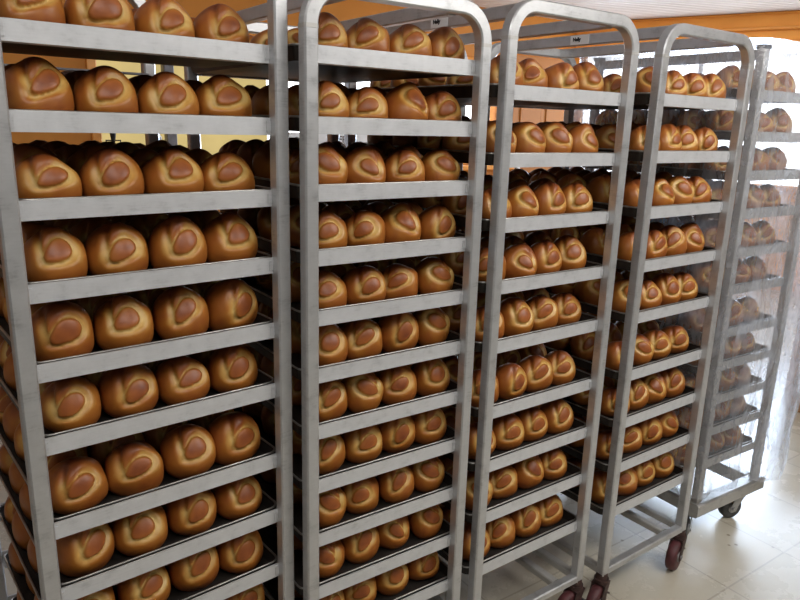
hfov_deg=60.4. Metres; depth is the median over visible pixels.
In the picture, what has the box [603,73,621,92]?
bread loaf
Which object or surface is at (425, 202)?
bread loaf
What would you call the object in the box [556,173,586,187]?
bread loaf
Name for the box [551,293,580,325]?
bread loaf
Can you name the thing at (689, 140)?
bread loaf
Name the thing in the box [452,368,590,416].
baking tray
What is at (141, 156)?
bread loaf
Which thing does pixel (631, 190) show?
bread loaf
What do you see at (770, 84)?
bread loaf
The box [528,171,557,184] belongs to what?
bread loaf
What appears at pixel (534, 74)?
bread loaf
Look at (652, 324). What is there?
bread loaf
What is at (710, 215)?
baking tray
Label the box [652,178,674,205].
bread loaf
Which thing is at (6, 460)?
bread loaf
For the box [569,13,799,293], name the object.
wall
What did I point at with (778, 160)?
bread loaf
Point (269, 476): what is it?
bread loaf
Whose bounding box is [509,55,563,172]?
door
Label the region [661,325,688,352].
bread loaf
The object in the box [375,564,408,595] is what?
bread loaf
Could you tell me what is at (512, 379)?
bread loaf
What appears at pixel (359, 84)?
window
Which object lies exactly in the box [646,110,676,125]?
bread loaf
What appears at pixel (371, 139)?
bread loaf
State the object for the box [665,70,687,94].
bread loaf
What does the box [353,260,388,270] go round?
bread loaf
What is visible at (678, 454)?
bread loaf
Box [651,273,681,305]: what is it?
bread loaf
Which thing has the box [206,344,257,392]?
bread loaf
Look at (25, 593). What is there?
baking tray
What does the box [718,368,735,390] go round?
bread loaf
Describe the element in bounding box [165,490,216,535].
bread loaf
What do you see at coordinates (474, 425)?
bread loaf
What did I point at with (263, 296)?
baking tray
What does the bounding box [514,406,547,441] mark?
bread loaf
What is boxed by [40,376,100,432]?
bread loaf
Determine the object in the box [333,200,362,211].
bread loaf
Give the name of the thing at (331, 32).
bread loaf
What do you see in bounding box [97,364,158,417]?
bread loaf
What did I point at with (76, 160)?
bread loaf
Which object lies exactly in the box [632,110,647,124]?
bread loaf
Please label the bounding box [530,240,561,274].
bread loaf
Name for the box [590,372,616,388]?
bread loaf
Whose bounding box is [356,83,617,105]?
baking tray
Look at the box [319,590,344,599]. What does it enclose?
bread loaf
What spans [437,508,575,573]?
baking tray
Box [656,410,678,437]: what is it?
bread loaf
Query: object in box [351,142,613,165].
baking tray
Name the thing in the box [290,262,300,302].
bread loaf
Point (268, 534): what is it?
baking tray
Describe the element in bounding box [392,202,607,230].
baking tray
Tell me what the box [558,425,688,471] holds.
baking tray
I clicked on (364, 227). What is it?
bread loaf
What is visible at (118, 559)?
baking tray
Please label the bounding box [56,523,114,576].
bread loaf
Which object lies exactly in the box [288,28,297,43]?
bread loaf
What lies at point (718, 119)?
bread loaf
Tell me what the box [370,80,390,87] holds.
bread loaf
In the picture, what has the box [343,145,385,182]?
bread loaf
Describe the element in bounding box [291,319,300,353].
bread loaf
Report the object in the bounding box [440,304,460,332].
bread loaf
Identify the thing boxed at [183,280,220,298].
bread loaf
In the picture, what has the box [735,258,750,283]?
bread loaf
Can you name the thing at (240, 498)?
bread loaf
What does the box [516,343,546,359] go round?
bread loaf
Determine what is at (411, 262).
bread loaf
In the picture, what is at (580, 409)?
baking tray
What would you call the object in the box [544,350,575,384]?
bread loaf
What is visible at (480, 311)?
bread loaf
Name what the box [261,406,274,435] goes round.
bread loaf
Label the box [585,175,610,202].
bread loaf
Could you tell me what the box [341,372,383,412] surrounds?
bread loaf
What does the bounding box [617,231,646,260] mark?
bread loaf
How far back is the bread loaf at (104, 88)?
1.07 m
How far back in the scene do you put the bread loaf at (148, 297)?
1.31 m
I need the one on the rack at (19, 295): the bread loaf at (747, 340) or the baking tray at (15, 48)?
the baking tray at (15, 48)
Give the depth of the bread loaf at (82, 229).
1.22 m
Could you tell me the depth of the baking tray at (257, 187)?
1.12 m
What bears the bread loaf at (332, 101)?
on the baking tray at (293, 119)
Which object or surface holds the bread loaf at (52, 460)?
on the baking tray at (265, 448)
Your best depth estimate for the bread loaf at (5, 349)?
1.38 m
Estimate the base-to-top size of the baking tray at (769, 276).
0.028 m
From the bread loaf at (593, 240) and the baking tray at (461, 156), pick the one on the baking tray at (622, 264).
the bread loaf at (593, 240)
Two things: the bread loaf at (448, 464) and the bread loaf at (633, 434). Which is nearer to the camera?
the bread loaf at (448, 464)
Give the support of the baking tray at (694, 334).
on the rack at (727, 498)
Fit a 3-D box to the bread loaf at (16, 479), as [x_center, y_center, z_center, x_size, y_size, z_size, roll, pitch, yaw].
[-0.787,0.368,1.486,0.099,0.100,0.098,-11,19,-41]
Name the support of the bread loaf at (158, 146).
on the baking tray at (257, 187)
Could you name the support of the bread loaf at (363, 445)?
on the baking tray at (450, 432)
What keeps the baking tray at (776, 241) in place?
on the rack at (727, 498)
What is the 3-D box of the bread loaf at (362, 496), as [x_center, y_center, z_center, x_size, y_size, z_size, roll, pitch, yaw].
[-0.093,0.436,1.576,0.090,0.092,0.089,2,14,0]
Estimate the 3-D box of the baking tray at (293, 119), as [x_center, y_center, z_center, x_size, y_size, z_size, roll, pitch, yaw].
[-0.169,-0.403,1.572,0.429,0.028,0.582,-8,17,-34]
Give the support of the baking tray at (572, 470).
on the rack at (577, 18)
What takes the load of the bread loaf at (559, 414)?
on the baking tray at (577, 424)
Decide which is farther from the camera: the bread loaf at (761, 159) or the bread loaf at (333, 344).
the bread loaf at (761, 159)
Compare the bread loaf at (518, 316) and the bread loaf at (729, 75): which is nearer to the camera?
the bread loaf at (518, 316)
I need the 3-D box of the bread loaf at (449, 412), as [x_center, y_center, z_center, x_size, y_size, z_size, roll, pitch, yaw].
[0.129,0.328,1.818,0.089,0.092,0.093,0,14,-6]
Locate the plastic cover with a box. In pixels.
[570,37,799,485]
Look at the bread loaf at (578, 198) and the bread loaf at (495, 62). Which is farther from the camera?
the bread loaf at (578, 198)
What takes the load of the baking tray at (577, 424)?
on the rack at (577, 18)
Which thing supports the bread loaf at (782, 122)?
on the baking tray at (721, 134)
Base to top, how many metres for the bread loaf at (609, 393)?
0.087 m
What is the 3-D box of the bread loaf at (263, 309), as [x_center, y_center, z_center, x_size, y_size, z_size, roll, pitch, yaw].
[-0.289,0.038,1.607,0.088,0.103,0.091,0,15,-8]
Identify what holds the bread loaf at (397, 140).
on the baking tray at (461, 156)
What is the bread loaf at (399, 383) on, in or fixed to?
on the baking tray at (269, 404)
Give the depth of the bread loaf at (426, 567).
1.71 m
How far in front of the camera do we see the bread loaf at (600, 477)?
2.05 m
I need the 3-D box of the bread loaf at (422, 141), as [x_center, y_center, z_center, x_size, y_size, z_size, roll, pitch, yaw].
[0.087,-0.406,1.724,0.088,0.095,0.088,1,14,-1]
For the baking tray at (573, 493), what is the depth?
2.12 m
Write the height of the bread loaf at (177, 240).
0.106 m
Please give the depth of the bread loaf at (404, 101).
1.38 m
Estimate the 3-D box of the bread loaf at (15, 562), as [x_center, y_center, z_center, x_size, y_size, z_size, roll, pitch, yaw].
[-0.867,0.587,1.628,0.102,0.107,0.101,-12,20,-42]
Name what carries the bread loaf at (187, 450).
on the baking tray at (265, 448)
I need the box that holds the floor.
[0,289,799,599]
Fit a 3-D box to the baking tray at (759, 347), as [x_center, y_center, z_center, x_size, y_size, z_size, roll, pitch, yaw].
[0.979,0.140,2.565,0.429,0.028,0.582,-8,17,-32]
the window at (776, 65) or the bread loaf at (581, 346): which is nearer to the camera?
the bread loaf at (581, 346)
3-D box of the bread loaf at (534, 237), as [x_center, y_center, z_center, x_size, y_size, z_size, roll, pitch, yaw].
[0.378,-0.142,1.871,0.088,0.095,0.091,-6,16,-27]
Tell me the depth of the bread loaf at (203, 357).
1.40 m
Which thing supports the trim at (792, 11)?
attached to the wall at (774, 265)
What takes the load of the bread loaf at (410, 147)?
on the baking tray at (294, 188)
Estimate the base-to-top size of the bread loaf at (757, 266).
0.092 m
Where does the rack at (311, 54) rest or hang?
on the floor
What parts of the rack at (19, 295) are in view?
post, post, stop rod, post, post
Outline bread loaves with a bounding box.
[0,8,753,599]
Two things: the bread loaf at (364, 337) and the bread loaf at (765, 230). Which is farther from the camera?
the bread loaf at (765, 230)
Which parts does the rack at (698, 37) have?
post, post, post, rail, post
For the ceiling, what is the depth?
5.86 m
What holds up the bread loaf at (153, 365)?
on the baking tray at (262, 379)
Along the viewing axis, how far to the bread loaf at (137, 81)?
1.23 m
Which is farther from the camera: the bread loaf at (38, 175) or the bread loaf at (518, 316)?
the bread loaf at (518, 316)
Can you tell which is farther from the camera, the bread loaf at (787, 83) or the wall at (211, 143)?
the wall at (211, 143)
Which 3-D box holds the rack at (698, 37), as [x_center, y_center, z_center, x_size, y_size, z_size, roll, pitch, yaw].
[0.584,0.041,2.195,0.523,1.650,0.675,-9,18,-35]
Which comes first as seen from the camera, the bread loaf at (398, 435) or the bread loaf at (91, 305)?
the bread loaf at (91, 305)
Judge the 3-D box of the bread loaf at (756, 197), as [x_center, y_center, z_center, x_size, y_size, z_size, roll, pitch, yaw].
[1.152,-0.334,2.267,0.094,0.094,0.094,-3,15,-19]
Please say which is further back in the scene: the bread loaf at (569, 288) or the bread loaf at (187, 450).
the bread loaf at (569, 288)
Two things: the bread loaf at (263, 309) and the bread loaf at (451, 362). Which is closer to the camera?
the bread loaf at (263, 309)
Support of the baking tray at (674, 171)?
on the rack at (727, 498)
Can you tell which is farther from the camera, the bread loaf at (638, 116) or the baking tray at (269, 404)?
the bread loaf at (638, 116)
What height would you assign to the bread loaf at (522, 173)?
0.090 m
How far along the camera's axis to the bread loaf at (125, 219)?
1.36 m
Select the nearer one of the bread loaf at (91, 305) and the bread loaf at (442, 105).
the bread loaf at (91, 305)
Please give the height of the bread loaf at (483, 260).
0.091 m
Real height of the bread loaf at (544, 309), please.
0.094 m
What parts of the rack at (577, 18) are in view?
post, post, post, rail, post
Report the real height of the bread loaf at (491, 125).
0.094 m
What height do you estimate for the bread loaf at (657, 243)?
0.092 m
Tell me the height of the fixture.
0.355 m
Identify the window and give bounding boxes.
[85,33,496,164]
[571,39,799,192]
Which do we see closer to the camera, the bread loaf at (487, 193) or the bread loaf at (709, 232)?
the bread loaf at (487, 193)
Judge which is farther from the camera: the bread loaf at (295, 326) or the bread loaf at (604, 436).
the bread loaf at (604, 436)
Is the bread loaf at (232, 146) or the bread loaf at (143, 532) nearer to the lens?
the bread loaf at (143, 532)
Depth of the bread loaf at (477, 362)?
1.80 m
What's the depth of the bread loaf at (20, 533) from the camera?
1.47 m
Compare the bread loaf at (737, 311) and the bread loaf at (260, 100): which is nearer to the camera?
the bread loaf at (260, 100)
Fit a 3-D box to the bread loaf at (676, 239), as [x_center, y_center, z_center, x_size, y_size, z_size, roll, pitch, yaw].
[0.785,-0.171,2.002,0.092,0.099,0.092,2,14,1]
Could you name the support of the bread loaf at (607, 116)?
on the baking tray at (721, 134)
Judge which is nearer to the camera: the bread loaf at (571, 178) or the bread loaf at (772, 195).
the bread loaf at (571, 178)
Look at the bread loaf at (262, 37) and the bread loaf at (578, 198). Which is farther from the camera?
the bread loaf at (578, 198)
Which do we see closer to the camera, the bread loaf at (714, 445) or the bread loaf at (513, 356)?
the bread loaf at (513, 356)
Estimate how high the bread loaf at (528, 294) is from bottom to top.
0.086 m
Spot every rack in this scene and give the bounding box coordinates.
[0,0,293,599]
[184,0,491,599]
[344,0,639,599]
[484,23,754,599]
[585,44,799,535]
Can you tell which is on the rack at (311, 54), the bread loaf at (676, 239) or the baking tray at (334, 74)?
the baking tray at (334, 74)
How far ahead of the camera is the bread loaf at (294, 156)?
1.40 m
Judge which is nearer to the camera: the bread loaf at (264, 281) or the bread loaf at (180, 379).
the bread loaf at (180, 379)
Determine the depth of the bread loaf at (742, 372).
2.44 m
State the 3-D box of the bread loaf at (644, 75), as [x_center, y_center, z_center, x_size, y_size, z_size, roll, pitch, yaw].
[0.644,-0.557,1.786,0.090,0.095,0.089,2,14,1]
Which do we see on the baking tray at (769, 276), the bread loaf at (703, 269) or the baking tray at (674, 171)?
the bread loaf at (703, 269)
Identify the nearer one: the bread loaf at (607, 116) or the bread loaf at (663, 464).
the bread loaf at (663, 464)
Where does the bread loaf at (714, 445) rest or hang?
on the baking tray at (746, 439)
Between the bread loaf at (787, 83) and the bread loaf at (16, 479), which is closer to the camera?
the bread loaf at (16, 479)
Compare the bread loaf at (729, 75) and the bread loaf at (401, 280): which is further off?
the bread loaf at (729, 75)
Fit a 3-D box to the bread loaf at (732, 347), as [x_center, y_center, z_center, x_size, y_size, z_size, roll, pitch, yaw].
[1.136,0.148,2.391,0.092,0.102,0.094,-2,15,-15]
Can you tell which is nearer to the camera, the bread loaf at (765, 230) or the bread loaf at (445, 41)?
the bread loaf at (445, 41)
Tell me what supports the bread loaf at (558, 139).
on the baking tray at (461, 156)
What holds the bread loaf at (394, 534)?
on the baking tray at (268, 534)
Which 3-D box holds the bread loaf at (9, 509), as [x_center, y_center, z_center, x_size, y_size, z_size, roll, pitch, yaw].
[-0.864,0.470,1.600,0.098,0.096,0.094,-2,15,-14]
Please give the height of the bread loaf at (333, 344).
0.102 m
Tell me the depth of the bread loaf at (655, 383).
2.08 m
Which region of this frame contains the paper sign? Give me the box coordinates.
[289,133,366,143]
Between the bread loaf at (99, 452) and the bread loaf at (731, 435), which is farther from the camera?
the bread loaf at (731, 435)
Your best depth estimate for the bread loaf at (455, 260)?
1.67 m
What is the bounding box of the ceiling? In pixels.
[470,0,799,20]
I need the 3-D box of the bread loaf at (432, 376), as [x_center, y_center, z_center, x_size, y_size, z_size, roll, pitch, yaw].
[0.071,0.173,1.617,0.089,0.098,0.092,-4,16,-22]
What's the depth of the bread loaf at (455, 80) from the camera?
1.57 m
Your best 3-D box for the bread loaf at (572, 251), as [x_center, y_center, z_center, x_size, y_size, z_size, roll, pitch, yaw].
[0.437,-0.121,1.786,0.091,0.099,0.093,0,14,-6]
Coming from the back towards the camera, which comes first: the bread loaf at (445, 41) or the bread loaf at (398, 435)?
the bread loaf at (398, 435)
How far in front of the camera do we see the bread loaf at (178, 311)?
1.24 m
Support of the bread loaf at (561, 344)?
on the baking tray at (610, 373)
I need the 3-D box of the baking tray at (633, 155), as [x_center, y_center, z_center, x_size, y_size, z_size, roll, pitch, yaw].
[0.614,-0.452,2.084,0.429,0.028,0.582,-9,18,-35]
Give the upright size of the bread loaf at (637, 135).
0.089 m
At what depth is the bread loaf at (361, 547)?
1.57 m
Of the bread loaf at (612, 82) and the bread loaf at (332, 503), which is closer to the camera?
the bread loaf at (332, 503)
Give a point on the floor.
(754, 553)
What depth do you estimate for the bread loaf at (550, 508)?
1.94 m
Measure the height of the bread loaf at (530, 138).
0.093 m
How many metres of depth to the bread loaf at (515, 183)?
1.75 m
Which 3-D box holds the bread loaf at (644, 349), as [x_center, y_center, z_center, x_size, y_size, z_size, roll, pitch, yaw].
[0.702,0.143,2.026,0.090,0.089,0.089,-1,15,-10]
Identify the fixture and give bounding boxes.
[105,133,120,142]
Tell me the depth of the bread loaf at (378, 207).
1.54 m
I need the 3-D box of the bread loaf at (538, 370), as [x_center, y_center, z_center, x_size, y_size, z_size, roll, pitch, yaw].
[0.353,0.188,1.814,0.096,0.096,0.092,-2,15,-15]
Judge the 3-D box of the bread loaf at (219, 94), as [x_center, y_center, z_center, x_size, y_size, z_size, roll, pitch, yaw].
[-0.320,-0.355,1.240,0.098,0.096,0.095,-10,18,-37]
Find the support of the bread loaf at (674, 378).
on the baking tray at (580, 409)
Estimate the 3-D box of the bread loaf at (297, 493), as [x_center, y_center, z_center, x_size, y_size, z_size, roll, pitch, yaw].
[-0.235,0.422,1.613,0.090,0.092,0.090,0,15,-8]
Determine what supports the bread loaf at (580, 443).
on the baking tray at (577, 452)
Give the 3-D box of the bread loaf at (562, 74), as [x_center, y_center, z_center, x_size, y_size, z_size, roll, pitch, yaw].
[0.375,-0.516,1.627,0.091,0.088,0.092,-9,18,-35]
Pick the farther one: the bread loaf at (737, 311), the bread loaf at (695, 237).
the bread loaf at (737, 311)
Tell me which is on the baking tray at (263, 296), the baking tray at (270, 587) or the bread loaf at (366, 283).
the bread loaf at (366, 283)
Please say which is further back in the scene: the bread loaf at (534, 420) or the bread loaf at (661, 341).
the bread loaf at (661, 341)
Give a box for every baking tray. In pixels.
[0,250,270,284]
[0,312,272,364]
[0,366,273,437]
[0,423,275,522]
[0,469,276,587]
[0,504,276,599]
[1,17,263,67]
[4,552,271,599]
[9,109,267,117]
[18,185,270,200]
[191,43,468,82]
[233,406,454,489]
[238,277,461,322]
[246,330,459,379]
[252,115,470,131]
[252,471,451,542]
[254,176,467,198]
[255,231,464,263]
[257,518,449,595]
[260,379,456,435]
[262,558,447,599]
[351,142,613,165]
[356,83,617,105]
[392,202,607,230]
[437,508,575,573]
[441,461,580,521]
[444,418,585,470]
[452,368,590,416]
[454,260,601,292]
[457,312,596,351]
[514,92,727,109]
[544,342,700,378]
[545,287,707,321]
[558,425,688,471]
[560,385,694,426]
[560,464,682,514]
[582,163,797,179]
[586,246,714,270]
[593,199,720,216]
[598,148,728,161]
[655,312,773,339]
[674,434,752,467]
[676,343,768,372]
[685,375,762,407]
[690,203,792,218]
[692,129,794,139]
[698,273,779,292]
[700,403,757,433]
[726,87,793,103]
[726,239,786,256]
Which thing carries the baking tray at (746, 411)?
on the rack at (727, 498)
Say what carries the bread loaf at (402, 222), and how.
on the baking tray at (265, 244)
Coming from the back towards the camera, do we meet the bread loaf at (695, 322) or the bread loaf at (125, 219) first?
the bread loaf at (695, 322)
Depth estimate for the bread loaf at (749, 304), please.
2.39 m
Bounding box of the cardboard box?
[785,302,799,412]
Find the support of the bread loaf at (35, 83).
on the baking tray at (9, 109)
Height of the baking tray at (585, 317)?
0.028 m
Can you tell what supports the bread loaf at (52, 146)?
on the baking tray at (257, 187)
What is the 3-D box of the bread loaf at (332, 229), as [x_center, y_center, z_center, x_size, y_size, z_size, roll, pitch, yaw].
[-0.151,-0.136,1.377,0.094,0.091,0.093,-1,15,-11]
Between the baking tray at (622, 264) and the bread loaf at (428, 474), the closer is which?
the bread loaf at (428, 474)
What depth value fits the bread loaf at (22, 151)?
1.12 m
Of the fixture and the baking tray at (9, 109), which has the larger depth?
the fixture
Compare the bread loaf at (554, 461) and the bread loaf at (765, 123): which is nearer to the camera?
the bread loaf at (554, 461)
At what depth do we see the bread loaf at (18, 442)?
1.33 m
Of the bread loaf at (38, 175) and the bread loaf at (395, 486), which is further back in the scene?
the bread loaf at (395, 486)
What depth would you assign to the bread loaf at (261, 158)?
1.49 m
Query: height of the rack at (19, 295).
1.690 m
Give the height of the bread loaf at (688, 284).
0.092 m
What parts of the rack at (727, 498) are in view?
post, rail, post, post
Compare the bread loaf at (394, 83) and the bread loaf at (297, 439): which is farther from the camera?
the bread loaf at (394, 83)
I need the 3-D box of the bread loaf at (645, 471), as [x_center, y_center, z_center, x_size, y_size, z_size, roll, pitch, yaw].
[0.762,0.538,2.185,0.093,0.093,0.092,-2,15,-15]
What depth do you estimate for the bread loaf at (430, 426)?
1.61 m
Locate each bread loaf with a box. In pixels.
[0,0,65,23]
[0,221,46,254]
[0,276,4,317]
[0,340,11,368]
[0,386,11,423]
[0,444,12,475]
[2,402,19,441]
[3,352,16,391]
[4,496,15,523]
[5,57,73,110]
[8,542,24,574]
[9,462,24,494]
[12,511,29,550]
[13,143,59,166]
[14,423,24,460]
[15,154,81,197]
[19,482,31,520]
[24,226,87,281]
[27,538,37,572]
[31,301,93,360]
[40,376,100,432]
[41,141,68,151]
[47,446,87,471]
[48,456,107,514]
[53,144,82,163]
[53,218,83,231]
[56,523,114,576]
[64,0,134,30]
[64,70,86,110]
[66,144,106,174]
[69,217,112,244]
[73,65,138,112]
[75,292,128,332]
[76,586,114,599]
[79,148,143,195]
[79,371,104,386]
[84,222,148,274]
[87,432,144,470]
[93,295,153,349]
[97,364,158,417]
[104,440,163,495]
[109,142,139,154]
[110,214,138,223]
[111,505,167,556]
[116,566,170,599]
[128,213,169,264]
[129,75,151,94]
[129,148,158,193]
[129,286,170,313]
[134,0,194,36]
[137,71,198,114]
[142,148,203,193]
[142,420,188,453]
[143,140,171,152]
[143,355,185,373]
[147,215,206,267]
[152,286,208,339]
[154,356,209,404]
[159,424,215,478]
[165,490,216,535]
[167,546,218,591]
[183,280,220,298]
[184,149,211,165]
[184,210,220,229]
[186,349,216,367]
[188,409,233,429]
[193,3,249,42]
[195,75,251,115]
[200,151,254,190]
[201,212,257,262]
[204,278,257,330]
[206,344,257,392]
[207,411,259,464]
[212,476,261,519]
[215,530,262,573]
[219,139,244,153]
[224,583,264,599]
[236,139,265,175]
[237,207,262,232]
[242,343,263,369]
[242,402,263,418]
[250,29,267,44]
[251,85,268,114]
[252,142,290,178]
[254,252,291,290]
[257,206,290,239]
[258,303,272,339]
[260,468,275,483]
[261,356,273,377]
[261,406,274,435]
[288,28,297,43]
[288,84,298,114]
[289,148,299,183]
[290,204,299,247]
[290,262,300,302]
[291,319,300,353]
[292,376,301,405]
[292,429,301,454]
[293,483,301,503]
[298,12,347,47]
[298,143,347,183]
[301,434,345,473]
[318,80,349,116]
[319,210,347,248]
[319,263,355,278]
[319,270,346,308]
[319,324,347,365]
[319,380,346,421]
[319,487,346,527]
[319,540,344,577]
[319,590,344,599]
[322,202,354,221]
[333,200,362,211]
[340,476,378,513]
[340,527,379,563]
[341,319,381,359]
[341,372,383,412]
[341,425,381,463]
[342,265,385,304]
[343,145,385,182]
[343,577,376,599]
[345,210,384,245]
[346,18,389,51]
[347,86,387,117]
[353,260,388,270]
[356,201,388,215]
[367,135,392,144]
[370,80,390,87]
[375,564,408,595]
[376,365,416,404]
[376,466,413,502]
[376,516,409,548]
[377,312,418,352]
[377,416,414,452]
[380,202,420,242]
[380,263,417,299]
[384,82,428,119]
[384,149,424,181]
[387,256,420,268]
[388,144,422,158]
[389,24,431,55]
[390,79,418,86]
[392,135,416,146]
[406,551,438,580]
[407,505,442,538]
[408,457,444,491]
[411,358,449,395]
[411,408,446,444]
[412,196,441,207]
[413,307,449,345]
[414,257,453,293]
[417,136,442,148]
[418,205,455,239]
[419,77,446,85]
[421,149,459,180]
[424,91,461,120]
[428,26,464,58]
[437,455,452,475]
[439,251,463,275]
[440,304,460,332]
[440,355,458,381]
[441,195,466,214]
[441,407,455,428]
[442,119,470,150]
[446,76,472,84]
[462,522,489,560]
[465,470,492,510]
[468,422,495,459]
[471,369,498,407]
[473,351,481,369]
[475,306,504,341]
[478,247,505,281]
[482,187,511,218]
[486,120,516,152]
[486,514,514,547]
[489,465,517,498]
[490,55,522,84]
[492,413,523,449]
[496,349,520,368]
[496,363,526,399]
[500,297,533,336]
[501,291,524,300]
[504,236,526,249]
[504,243,536,278]
[507,185,538,216]
[508,179,528,190]
[508,504,540,536]
[509,168,530,182]
[511,455,543,488]
[512,122,545,152]
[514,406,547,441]
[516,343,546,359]
[517,355,552,391]
[519,58,547,86]
[522,288,549,300]
[523,231,552,246]
[525,295,557,330]
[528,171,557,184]
[529,178,552,189]
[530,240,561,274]
[532,182,565,214]
[534,494,562,526]
[538,448,566,479]
[539,399,573,433]
[540,121,572,151]
[543,337,571,349]
[544,62,578,88]
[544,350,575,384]
[549,282,576,295]
[551,226,580,241]
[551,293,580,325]
[553,235,586,270]
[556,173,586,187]
[561,183,592,212]
[567,414,585,447]
[568,123,597,151]
[568,372,588,404]
[570,332,594,360]
[573,62,603,90]
[574,278,600,305]
[579,227,605,254]
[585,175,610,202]
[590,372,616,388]
[591,470,606,503]
[594,322,622,342]
[595,110,617,124]
[595,124,616,148]
[596,429,623,459]
[600,387,629,416]
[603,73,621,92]
[605,341,633,370]
[611,278,641,312]
[611,424,641,452]
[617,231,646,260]
[618,467,637,495]
[623,179,639,206]
[629,125,659,149]
[629,378,648,409]
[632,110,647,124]
[633,333,653,365]
[633,460,654,486]
[635,66,652,91]
[635,417,662,444]
[638,319,659,333]
[639,279,661,309]
[639,372,666,403]
[643,330,670,359]
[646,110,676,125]
[646,229,666,258]
[650,451,673,477]
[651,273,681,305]
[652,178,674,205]
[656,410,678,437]
[657,314,679,324]
[658,225,686,255]
[659,367,684,397]
[660,124,681,149]
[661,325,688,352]
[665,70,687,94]
[666,176,693,203]
[669,444,686,464]
[672,163,699,168]
[672,272,697,301]
[674,406,691,428]
[676,110,706,129]
[676,125,697,149]
[678,223,704,252]
[680,308,705,331]
[683,72,706,96]
[687,176,711,202]
[688,262,711,287]
[694,127,717,149]
[700,148,726,170]
[700,225,717,246]
[702,73,725,97]
[706,110,733,129]
[709,432,724,451]
[714,401,728,420]
[716,65,739,87]
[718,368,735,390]
[719,299,743,326]
[723,335,740,358]
[723,426,741,446]
[728,396,745,415]
[732,364,750,385]
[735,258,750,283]
[736,296,758,322]
[738,332,754,353]
[740,222,757,246]
[743,256,766,281]
[746,184,764,207]
[751,220,774,245]
[753,148,769,169]
[758,112,773,131]
[758,184,780,206]
[763,147,786,169]
[764,71,779,90]
[765,108,792,131]
[776,71,795,92]
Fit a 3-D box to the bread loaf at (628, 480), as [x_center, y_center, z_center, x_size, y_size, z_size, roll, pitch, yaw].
[0.686,0.547,2.128,0.096,0.098,0.092,4,15,11]
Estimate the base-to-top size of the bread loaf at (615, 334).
0.099 m
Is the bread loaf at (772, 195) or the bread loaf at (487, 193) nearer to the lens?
the bread loaf at (487, 193)
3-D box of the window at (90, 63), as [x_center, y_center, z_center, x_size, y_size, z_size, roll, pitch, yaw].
[-0.531,-1.554,5.511,3.700,0.950,0.116,-9,18,-35]
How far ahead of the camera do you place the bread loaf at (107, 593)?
1.26 m
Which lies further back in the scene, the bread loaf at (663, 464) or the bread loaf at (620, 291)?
the bread loaf at (663, 464)
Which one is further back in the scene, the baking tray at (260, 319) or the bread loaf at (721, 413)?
the bread loaf at (721, 413)
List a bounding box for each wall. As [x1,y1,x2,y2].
[3,0,576,211]
[96,60,266,154]
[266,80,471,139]
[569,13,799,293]
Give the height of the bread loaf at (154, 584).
0.098 m
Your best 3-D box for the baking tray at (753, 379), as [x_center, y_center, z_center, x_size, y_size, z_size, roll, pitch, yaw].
[0.973,0.256,2.593,0.429,0.028,0.582,-8,17,-32]
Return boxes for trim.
[463,165,513,169]
[631,10,799,21]
[718,25,799,31]
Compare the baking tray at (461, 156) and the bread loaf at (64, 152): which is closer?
the bread loaf at (64, 152)
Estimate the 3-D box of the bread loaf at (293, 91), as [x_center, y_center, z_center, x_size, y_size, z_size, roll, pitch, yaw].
[-0.206,-0.394,1.405,0.091,0.088,0.088,-6,16,-28]
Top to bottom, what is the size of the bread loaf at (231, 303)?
0.105 m
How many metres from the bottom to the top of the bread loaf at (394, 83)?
0.077 m
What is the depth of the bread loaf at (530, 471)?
1.85 m
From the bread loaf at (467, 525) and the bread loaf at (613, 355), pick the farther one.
the bread loaf at (613, 355)
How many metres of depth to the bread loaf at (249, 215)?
1.61 m
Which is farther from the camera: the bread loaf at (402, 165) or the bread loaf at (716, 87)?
the bread loaf at (716, 87)
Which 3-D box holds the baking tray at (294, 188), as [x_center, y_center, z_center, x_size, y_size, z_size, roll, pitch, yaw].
[-0.173,-0.285,1.602,0.429,0.028,0.582,-8,17,-34]
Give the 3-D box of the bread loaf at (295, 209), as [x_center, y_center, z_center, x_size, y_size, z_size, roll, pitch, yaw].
[-0.216,-0.160,1.463,0.090,0.091,0.087,-2,15,-15]
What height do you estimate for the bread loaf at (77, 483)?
0.093 m
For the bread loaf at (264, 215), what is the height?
0.086 m
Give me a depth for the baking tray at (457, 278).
1.61 m
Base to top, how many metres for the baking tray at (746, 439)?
0.028 m
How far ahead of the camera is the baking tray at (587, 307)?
1.94 m
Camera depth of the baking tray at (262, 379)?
1.26 m
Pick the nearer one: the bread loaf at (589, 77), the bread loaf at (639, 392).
the bread loaf at (589, 77)
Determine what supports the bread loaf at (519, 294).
on the baking tray at (585, 317)
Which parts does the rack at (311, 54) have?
post, post, post, post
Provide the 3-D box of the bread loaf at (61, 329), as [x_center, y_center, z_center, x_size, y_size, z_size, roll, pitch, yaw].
[-0.564,0.050,1.142,0.096,0.103,0.095,-11,19,-41]
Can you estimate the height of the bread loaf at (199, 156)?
0.090 m
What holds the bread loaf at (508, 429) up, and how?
on the baking tray at (577, 424)
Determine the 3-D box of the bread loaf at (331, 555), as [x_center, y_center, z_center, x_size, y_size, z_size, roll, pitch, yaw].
[-0.171,0.570,1.554,0.094,0.096,0.093,0,14,-5]
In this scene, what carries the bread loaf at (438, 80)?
on the baking tray at (462, 93)
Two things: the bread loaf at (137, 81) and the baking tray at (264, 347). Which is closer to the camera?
the bread loaf at (137, 81)
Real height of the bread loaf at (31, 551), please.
0.103 m
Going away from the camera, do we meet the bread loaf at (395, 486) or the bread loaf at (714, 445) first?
the bread loaf at (395, 486)
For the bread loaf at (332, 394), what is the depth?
1.43 m
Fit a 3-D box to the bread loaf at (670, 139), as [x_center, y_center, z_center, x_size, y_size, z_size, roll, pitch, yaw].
[0.720,-0.433,1.880,0.093,0.094,0.094,-9,18,-37]
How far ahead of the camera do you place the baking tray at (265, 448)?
1.32 m
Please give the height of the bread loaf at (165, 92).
0.095 m

